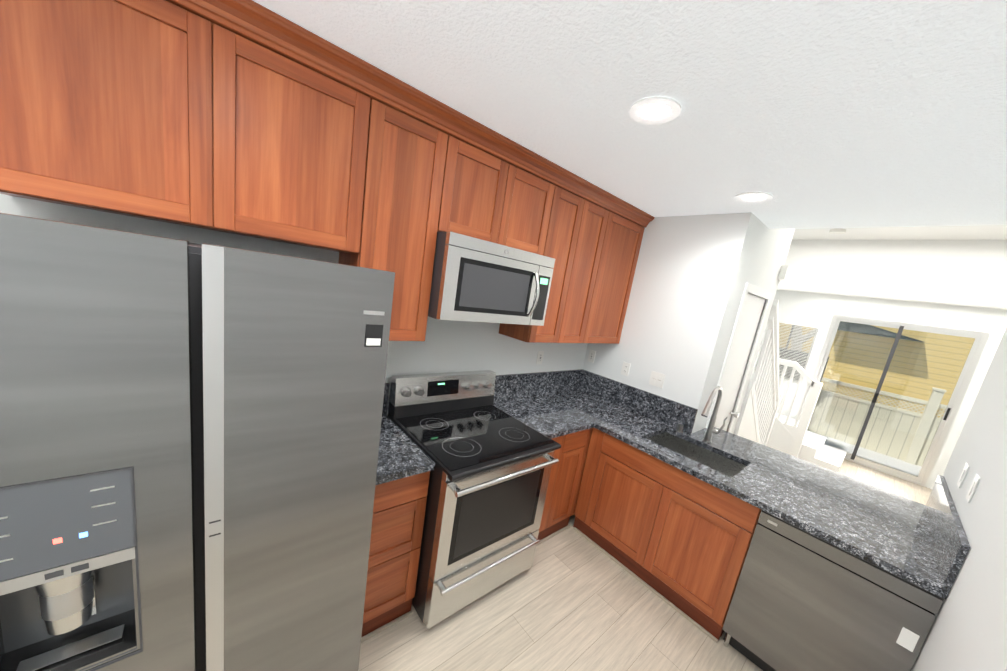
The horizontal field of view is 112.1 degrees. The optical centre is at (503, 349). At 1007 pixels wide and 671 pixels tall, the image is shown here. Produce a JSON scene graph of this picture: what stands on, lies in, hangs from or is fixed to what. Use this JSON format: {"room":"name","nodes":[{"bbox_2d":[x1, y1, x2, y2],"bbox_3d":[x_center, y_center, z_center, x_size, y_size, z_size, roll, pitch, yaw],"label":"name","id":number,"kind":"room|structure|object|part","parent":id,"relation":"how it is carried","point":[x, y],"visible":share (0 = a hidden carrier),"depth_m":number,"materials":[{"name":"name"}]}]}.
{"room":"kitchen","nodes":[
{"label":"kitchen","id":0,"kind":"room"},
{"bbox_2d":[0,194,587,415],"bbox_3d":[1.067,-0.255,3.543,8.900,3.100,0.140,0,14,-41],"label":"wall","id":1,"kind":"structure","parent":0,"point":[445,346],"depth_m":2.16,"materials":[{"name":"white paint"}]},
{"bbox_2d":[0,0,243,234],"bbox_3d":[-1.214,-0.767,1.079,0.551,0.645,0.328,0,14,-41],"label":"upper cabinet","id":2,"kind":"object","parent":1,"relation":"attached to","point":[122,107],"depth_m":0.99,"materials":[{"name":"brown wood"}]},
{"bbox_2d":[240,20,355,255],"bbox_3d":[-0.886,-0.769,1.361,0.544,0.645,0.328,0,14,-41],"label":"upper cabinet","id":3,"kind":"object","parent":1,"relation":"attached to","point":[250,118],"depth_m":1.25,"materials":[{"name":"brown wood"}]},
{"bbox_2d":[338,76,447,340],"bbox_3d":[-0.596,-0.582,1.674,0.421,1.035,0.328,0,14,-41],"label":"upper cabinet","id":4,"kind":"object","parent":1,"relation":"attached to","point":[396,147],"depth_m":1.52,"materials":[{"name":"brown wood"}]},
{"bbox_2d":[436,124,519,245],"bbox_3d":[-0.227,-0.859,1.904,0.441,0.469,0.328,0,14,-41],"label":"upper cabinet","id":5,"kind":"object","parent":1,"relation":"attached to","point":[478,190],"depth_m":1.77,"materials":[{"name":"brown wood"}]},
{"bbox_2d":[428,232,554,325],"bbox_3d":[-0.118,-0.398,2.032,0.758,0.432,0.498,0,14,-41],"label":"microwave","id":6,"kind":"object","parent":5,"relation":"attached to","point":[476,280],"visible":0.94,"depth_m":1.81,"materials":[{"name":"grey metal"}]},
{"bbox_2d":[508,160,555,255],"bbox_3d":[0.021,-0.860,2.117,0.442,0.469,0.328,0,14,-41],"label":"upper cabinet","id":7,"kind":"object","parent":1,"relation":"attached to","point":[537,188],"depth_m":2.04,"materials":[{"name":"brown wood"}]},
{"bbox_2d":[536,351,543,364],"bbox_3d":[0.314,0.069,2.893,0.070,0.115,0.009,0,14,-41],"label":"outlet","id":8,"kind":"object","parent":1,"relation":"attached to","point":[540,355],"visible":1,"depth_m":2.89,"materials":[{"name":"white plastic"}]},
{"bbox_2d":[499,176,591,342],"bbox_3d":[0.282,-0.587,2.433,0.364,1.035,0.328,0,14,-41],"label":"upper cabinet","id":9,"kind":"object","parent":1,"relation":"attached to","point":[571,206],"depth_m":2.34,"materials":[{"name":"brown wood"}]},
{"bbox_2d":[568,196,615,342],"bbox_3d":[0.491,-0.589,2.613,0.417,1.035,0.328,0,14,-41],"label":"upper cabinet","id":10,"kind":"object","parent":1,"relation":"attached to","point":[603,220],"depth_m":2.55,"materials":[{"name":"brown wood"}]},
{"bbox_2d":[592,208,647,343],"bbox_3d":[0.787,-0.591,2.869,0.597,1.035,0.328,0,14,-41],"label":"upper cabinet","id":11,"kind":"object","parent":1,"relation":"attached to","point":[627,236],"depth_m":2.79,"materials":[{"name":"brown wood"}]},
{"bbox_2d":[253,0,1006,228],"bbox_3d":[0.441,-0.952,1.050,4.500,0.120,2.390,0,14,-41],"label":"ceiling","id":12,"kind":"structure","parent":0,"point":[841,113],"depth_m":1.15,"materials":[{"name":"white paint"}]},
{"bbox_2d":[629,96,680,123],"bbox_3d":[0.576,-0.910,1.292,0.184,0.008,0.184,0,14,-41],"label":"recessed light","id":13,"kind":"object","parent":12,"relation":"in","point":[654,107],"visible":0.96,"depth_m":1.28,"materials":[{"name":"white plastic"}]},
{"bbox_2d":[735,191,772,201],"bbox_3d":[1.478,-0.903,2.005,0.184,0.008,0.184,0,14,-41],"label":"recessed light","id":14,"kind":"object","parent":12,"relation":"in","point":[754,195],"visible":0.92,"depth_m":1.99,"materials":[{"name":"white plastic"}]},
{"bbox_2d":[358,459,931,670],"bbox_3d":[1.786,1.664,2.650,9.000,0.080,4.200,0,14,-41],"label":"floor","id":15,"kind":"structure","parent":0,"point":[571,599],"depth_m":1.88,"materials":[{"name":"wood"}]},
{"bbox_2d":[0,213,394,670],"bbox_3d":[-1.082,0.528,1.216,0.910,1.780,0.856,0,14,-41],"label":"refrigerator","id":16,"kind":"object","parent":15,"relation":"on","point":[189,440],"visible":1,"depth_m":0.84,"materials":[{"name":"grey metal"}]},
{"bbox_2d":[361,471,429,642],"bbox_3d":[-0.754,0.928,1.838,0.372,0.874,0.608,0,14,-41],"label":"base cabinet","id":17,"kind":"object","parent":15,"relation":"on","point":[399,507],"depth_m":1.65,"materials":[{"name":"brown wood"}]},
{"bbox_2d":[388,370,560,628],"bbox_3d":[-0.226,0.811,2.102,0.758,1.165,0.779,0,14,-41],"label":"range","id":18,"kind":"object","parent":15,"relation":"on","point":[489,477],"visible":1,"depth_m":1.88,"materials":[{"name":"silver metal"}]},
{"bbox_2d":[536,433,572,545],"bbox_3d":[0.092,0.923,2.568,0.318,0.874,0.608,0,14,-41],"label":"base cabinet","id":19,"kind":"object","parent":15,"relation":"on","point":[557,475],"depth_m":2.41,"materials":[{"name":"brown wood"}]},
{"bbox_2d":[553,428,592,536],"bbox_3d":[0.291,0.921,2.740,0.311,0.874,0.608,0,14,-41],"label":"base cabinet","id":20,"kind":"object","parent":15,"relation":"on","point":[574,470],"depth_m":2.55,"materials":[{"name":"brown wood"}]},
{"bbox_2d":[376,369,969,599],"bbox_3d":[0.759,0.581,1.906,2.755,0.235,2.266,0,14,-41],"label":"countertop","id":21,"kind":"structure","parent":20,"relation":"on","point":[926,546],"depth_m":1.98,"materials":[{"name":"stone"}]},
{"bbox_2d":[676,424,683,432],"bbox_3d":[1.354,0.600,2.598,0.048,0.054,0.048,0,14,-41],"label":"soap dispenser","id":22,"kind":"object","parent":21,"relation":"on","point":[680,428],"visible":0.9,"depth_m":2.58,"materials":[{"name":"silver metal"}]},
{"bbox_2d":[648,432,745,477],"bbox_3d":[1.279,0.809,2.328,0.440,0.204,0.600,0,14,-41],"label":"sink","id":23,"kind":"object","parent":21,"relation":"in","point":[713,460],"visible":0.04,"depth_m":2.46,"materials":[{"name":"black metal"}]},
{"bbox_2d":[701,386,727,443],"bbox_3d":[1.458,0.468,2.352,0.264,0.432,0.110,0,14,-41],"label":"faucet","id":24,"kind":"object","parent":21,"relation":"on","point":[710,431],"visible":0.98,"depth_m":2.41,"materials":[{"name":"silver metal"}]},
{"bbox_2d":[573,427,761,642],"bbox_3d":[1.170,1.118,2.430,0.606,0.874,1.056,0,14,-41],"label":"base cabinet","id":25,"kind":"object","parent":15,"relation":"on","point":[677,540],"visible":0.88,"depth_m":2.13,"materials":[{"name":"brown wood"}]},
{"bbox_2d":[722,510,943,670],"bbox_3d":[1.679,1.317,1.805,0.602,0.872,0.593,0,14,-41],"label":"dishwasher","id":26,"kind":"object","parent":15,"relation":"on","point":[802,600],"visible":0.81,"depth_m":1.59,"materials":[{"name":"grey metal"}]},
{"bbox_2d":[583,212,755,433],"bbox_3d":[1.234,-0.108,2.907,0.120,3.100,1.075,0,14,-41],"label":"wall","id":27,"kind":"structure","parent":0,"point":[688,269],"depth_m":2.64,"materials":[{"name":"white paint"}]},
{"bbox_2d":[588,350,595,362],"bbox_3d":[0.847,0.063,3.258,0.007,0.115,0.070,0,14,-41],"label":"electrical outlet","id":28,"kind":"object","parent":27,"relation":"attached to","point":[591,356],"visible":1,"depth_m":3.26,"materials":[{"name":"white plastic"}]},
{"bbox_2d":[621,362,630,375],"bbox_3d":[1.077,0.170,2.992,0.007,0.115,0.070,0,14,-41],"label":"duplex electrical outlet","id":29,"kind":"object","parent":27,"relation":"attached to","point":[625,368],"visible":1,"depth_m":2.99,"materials":[{"name":"white plastic"}]},
{"bbox_2d":[649,371,665,387],"bbox_3d":[1.260,0.244,2.781,0.008,0.115,0.116,0,14,-41],"label":"double light switch","id":30,"kind":"object","parent":27,"relation":"attached to","point":[657,379],"visible":1,"depth_m":2.78,"materials":[{"name":"white plastic"}]},
{"bbox_2d":[697,217,794,433],"bbox_3d":[2.010,0.002,2.966,1.130,3.100,0.120,0,14,-41],"label":"wall","id":31,"kind":"structure","parent":0,"point":[766,255],"depth_m":2.67,"materials":[{"name":"white paint"}]},
{"bbox_2d":[705,282,771,432],"bbox_3d":[1.972,0.506,3.007,0.770,2.095,0.110,0,14,-41],"label":"door","id":32,"kind":"structure","parent":31,"relation":"attached to","point":[741,341],"depth_m":2.95,"materials":[{"name":"white wood"}]},
{"bbox_2d":[778,265,791,281],"bbox_3d":[2.599,-0.703,3.128,0.180,0.130,0.049,0,14,-41],"label":"door chime","id":33,"kind":"object","parent":31,"relation":"attached to","point":[784,273],"visible":0.98,"depth_m":3.08,"materials":[{"name":"white plastic"}]},
{"bbox_2d":[750,290,1006,487],"bbox_3d":[5.481,0.153,5.046,0.140,3.100,3.740,0,14,-41],"label":"wall","id":34,"kind":"structure","parent":0,"point":[819,310],"depth_m":4.77,"materials":[{"name":"white paint"}]},
{"bbox_2d":[754,323,817,383],"bbox_3d":[4.827,0.026,5.801,0.060,0.970,0.660,0,14,-41],"label":"living room window","id":35,"kind":"structure","parent":34,"relation":"in","point":[794,348],"depth_m":5.72,"materials":[{"name":"clear glass"}]},
{"bbox_2d":[755,321,818,382],"bbox_3d":[4.790,0.018,5.766,0.033,0.948,0.654,0,14,-41],"label":"window blinds","id":36,"kind":"object","parent":35,"relation":"attached to","point":[797,325],"visible":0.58,"depth_m":5.66,"materials":[{"name":"white plastic"}]},
{"bbox_2d":[734,299,989,486],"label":"sliding glass door","id":37,"kind":"structure","parent":34,"relation":"in","point":[966,373],"depth_m":4.68,"materials":[{"name":"clear glass"}]},
{"bbox_3d":[3.549,0.495,4.600,3.330,2.108,1.818,0,14,-41],"label":"stair railing","id":38,"kind":"part","parent":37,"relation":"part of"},
{"bbox_2d":[777,240,1006,309],"bbox_3d":[5.109,-1.025,4.327,1.350,0.660,3.480,0,14,-41],"label":"wall","id":39,"kind":"structure","parent":0,"point":[970,273],"depth_m":3.95,"materials":[{"name":"white paint"}]},
{"bbox_2d":[792,225,1006,239],"bbox_3d":[3.594,-1.289,2.943,2.750,0.100,3.740,0,14,-41],"label":"ceiling","id":40,"kind":"structure","parent":0,"point":[977,232],"depth_m":3.63,"materials":[{"name":"white paint"}]},
{"bbox_2d":[829,229,845,233],"bbox_3d":[3.845,-1.361,3.899,0.140,0.034,0.140,0,14,-41],"label":"smoke detector","id":41,"kind":"object","parent":40,"relation":"attached to","point":[837,231],"visible":1,"depth_m":3.87,"materials":[{"name":"white plastic"}]},
{"bbox_2d":[911,327,1006,670],"bbox_3d":[0.931,0.557,0.419,4.600,2.630,0.120,0,14,-41],"label":"wall","id":42,"kind":"structure","parent":0,"point":[968,631],"depth_m":1.23,"materials":[{"name":"white paint"}]},
{"bbox_2d":[957,463,968,487],"bbox_3d":[2.214,0.606,1.634,0.070,0.115,0.008,0,14,-41],"label":"light switch","id":43,"kind":"object","parent":42,"relation":"attached to","point":[963,475],"visible":1,"depth_m":1.62,"materials":[{"name":"white plastic"}]},
{"bbox_2d":[966,474,979,502],"bbox_3d":[2.007,0.593,1.451,0.070,0.115,0.008,0,14,-41],"label":"light switch","id":44,"kind":"object","parent":42,"relation":"attached to","point":[973,487],"visible":1,"depth_m":1.44,"materials":[{"name":"white plastic"}]},
{"label":"outside","id":45,"kind":"structure","parent":0,"visible":0},
{"bbox_2d":[808,430,920,476],"bbox_3d":[9.668,2.083,8.933,11.260,0.100,16.000,0,14,-41],"label":"ground","id":46,"kind":"structure","parent":45,"point":[845,445],"depth_m":6.60,"materials":[{"name":"grey concrete"}]},
{"bbox_2d":[779,325,828,381],"bbox_3d":[5.363,0.149,7.538,1.420,2.863,2.650,0,14,-41],"label":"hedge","id":47,"kind":"object","parent":46,"relation":"on","point":[799,352],"depth_m":6.51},
{"bbox_2d":[779,321,974,418],"bbox_3d":[11.196,-0.813,7.953,0.800,6.350,18.000,0,14,-41],"label":"building","id":48,"kind":"structure","parent":46,"relation":"on","point":[905,361],"depth_m":8.97,"materials":[{"name":"yellow"}]},
{"bbox_2d":[807,377,946,466],"bbox_3d":[8.019,1.389,6.469,0.160,1.650,11.214,0,14,-41],"label":"fence","id":49,"kind":"object","parent":46,"relation":"on","point":[920,417],"depth_m":6.87,"materials":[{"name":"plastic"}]}
]}

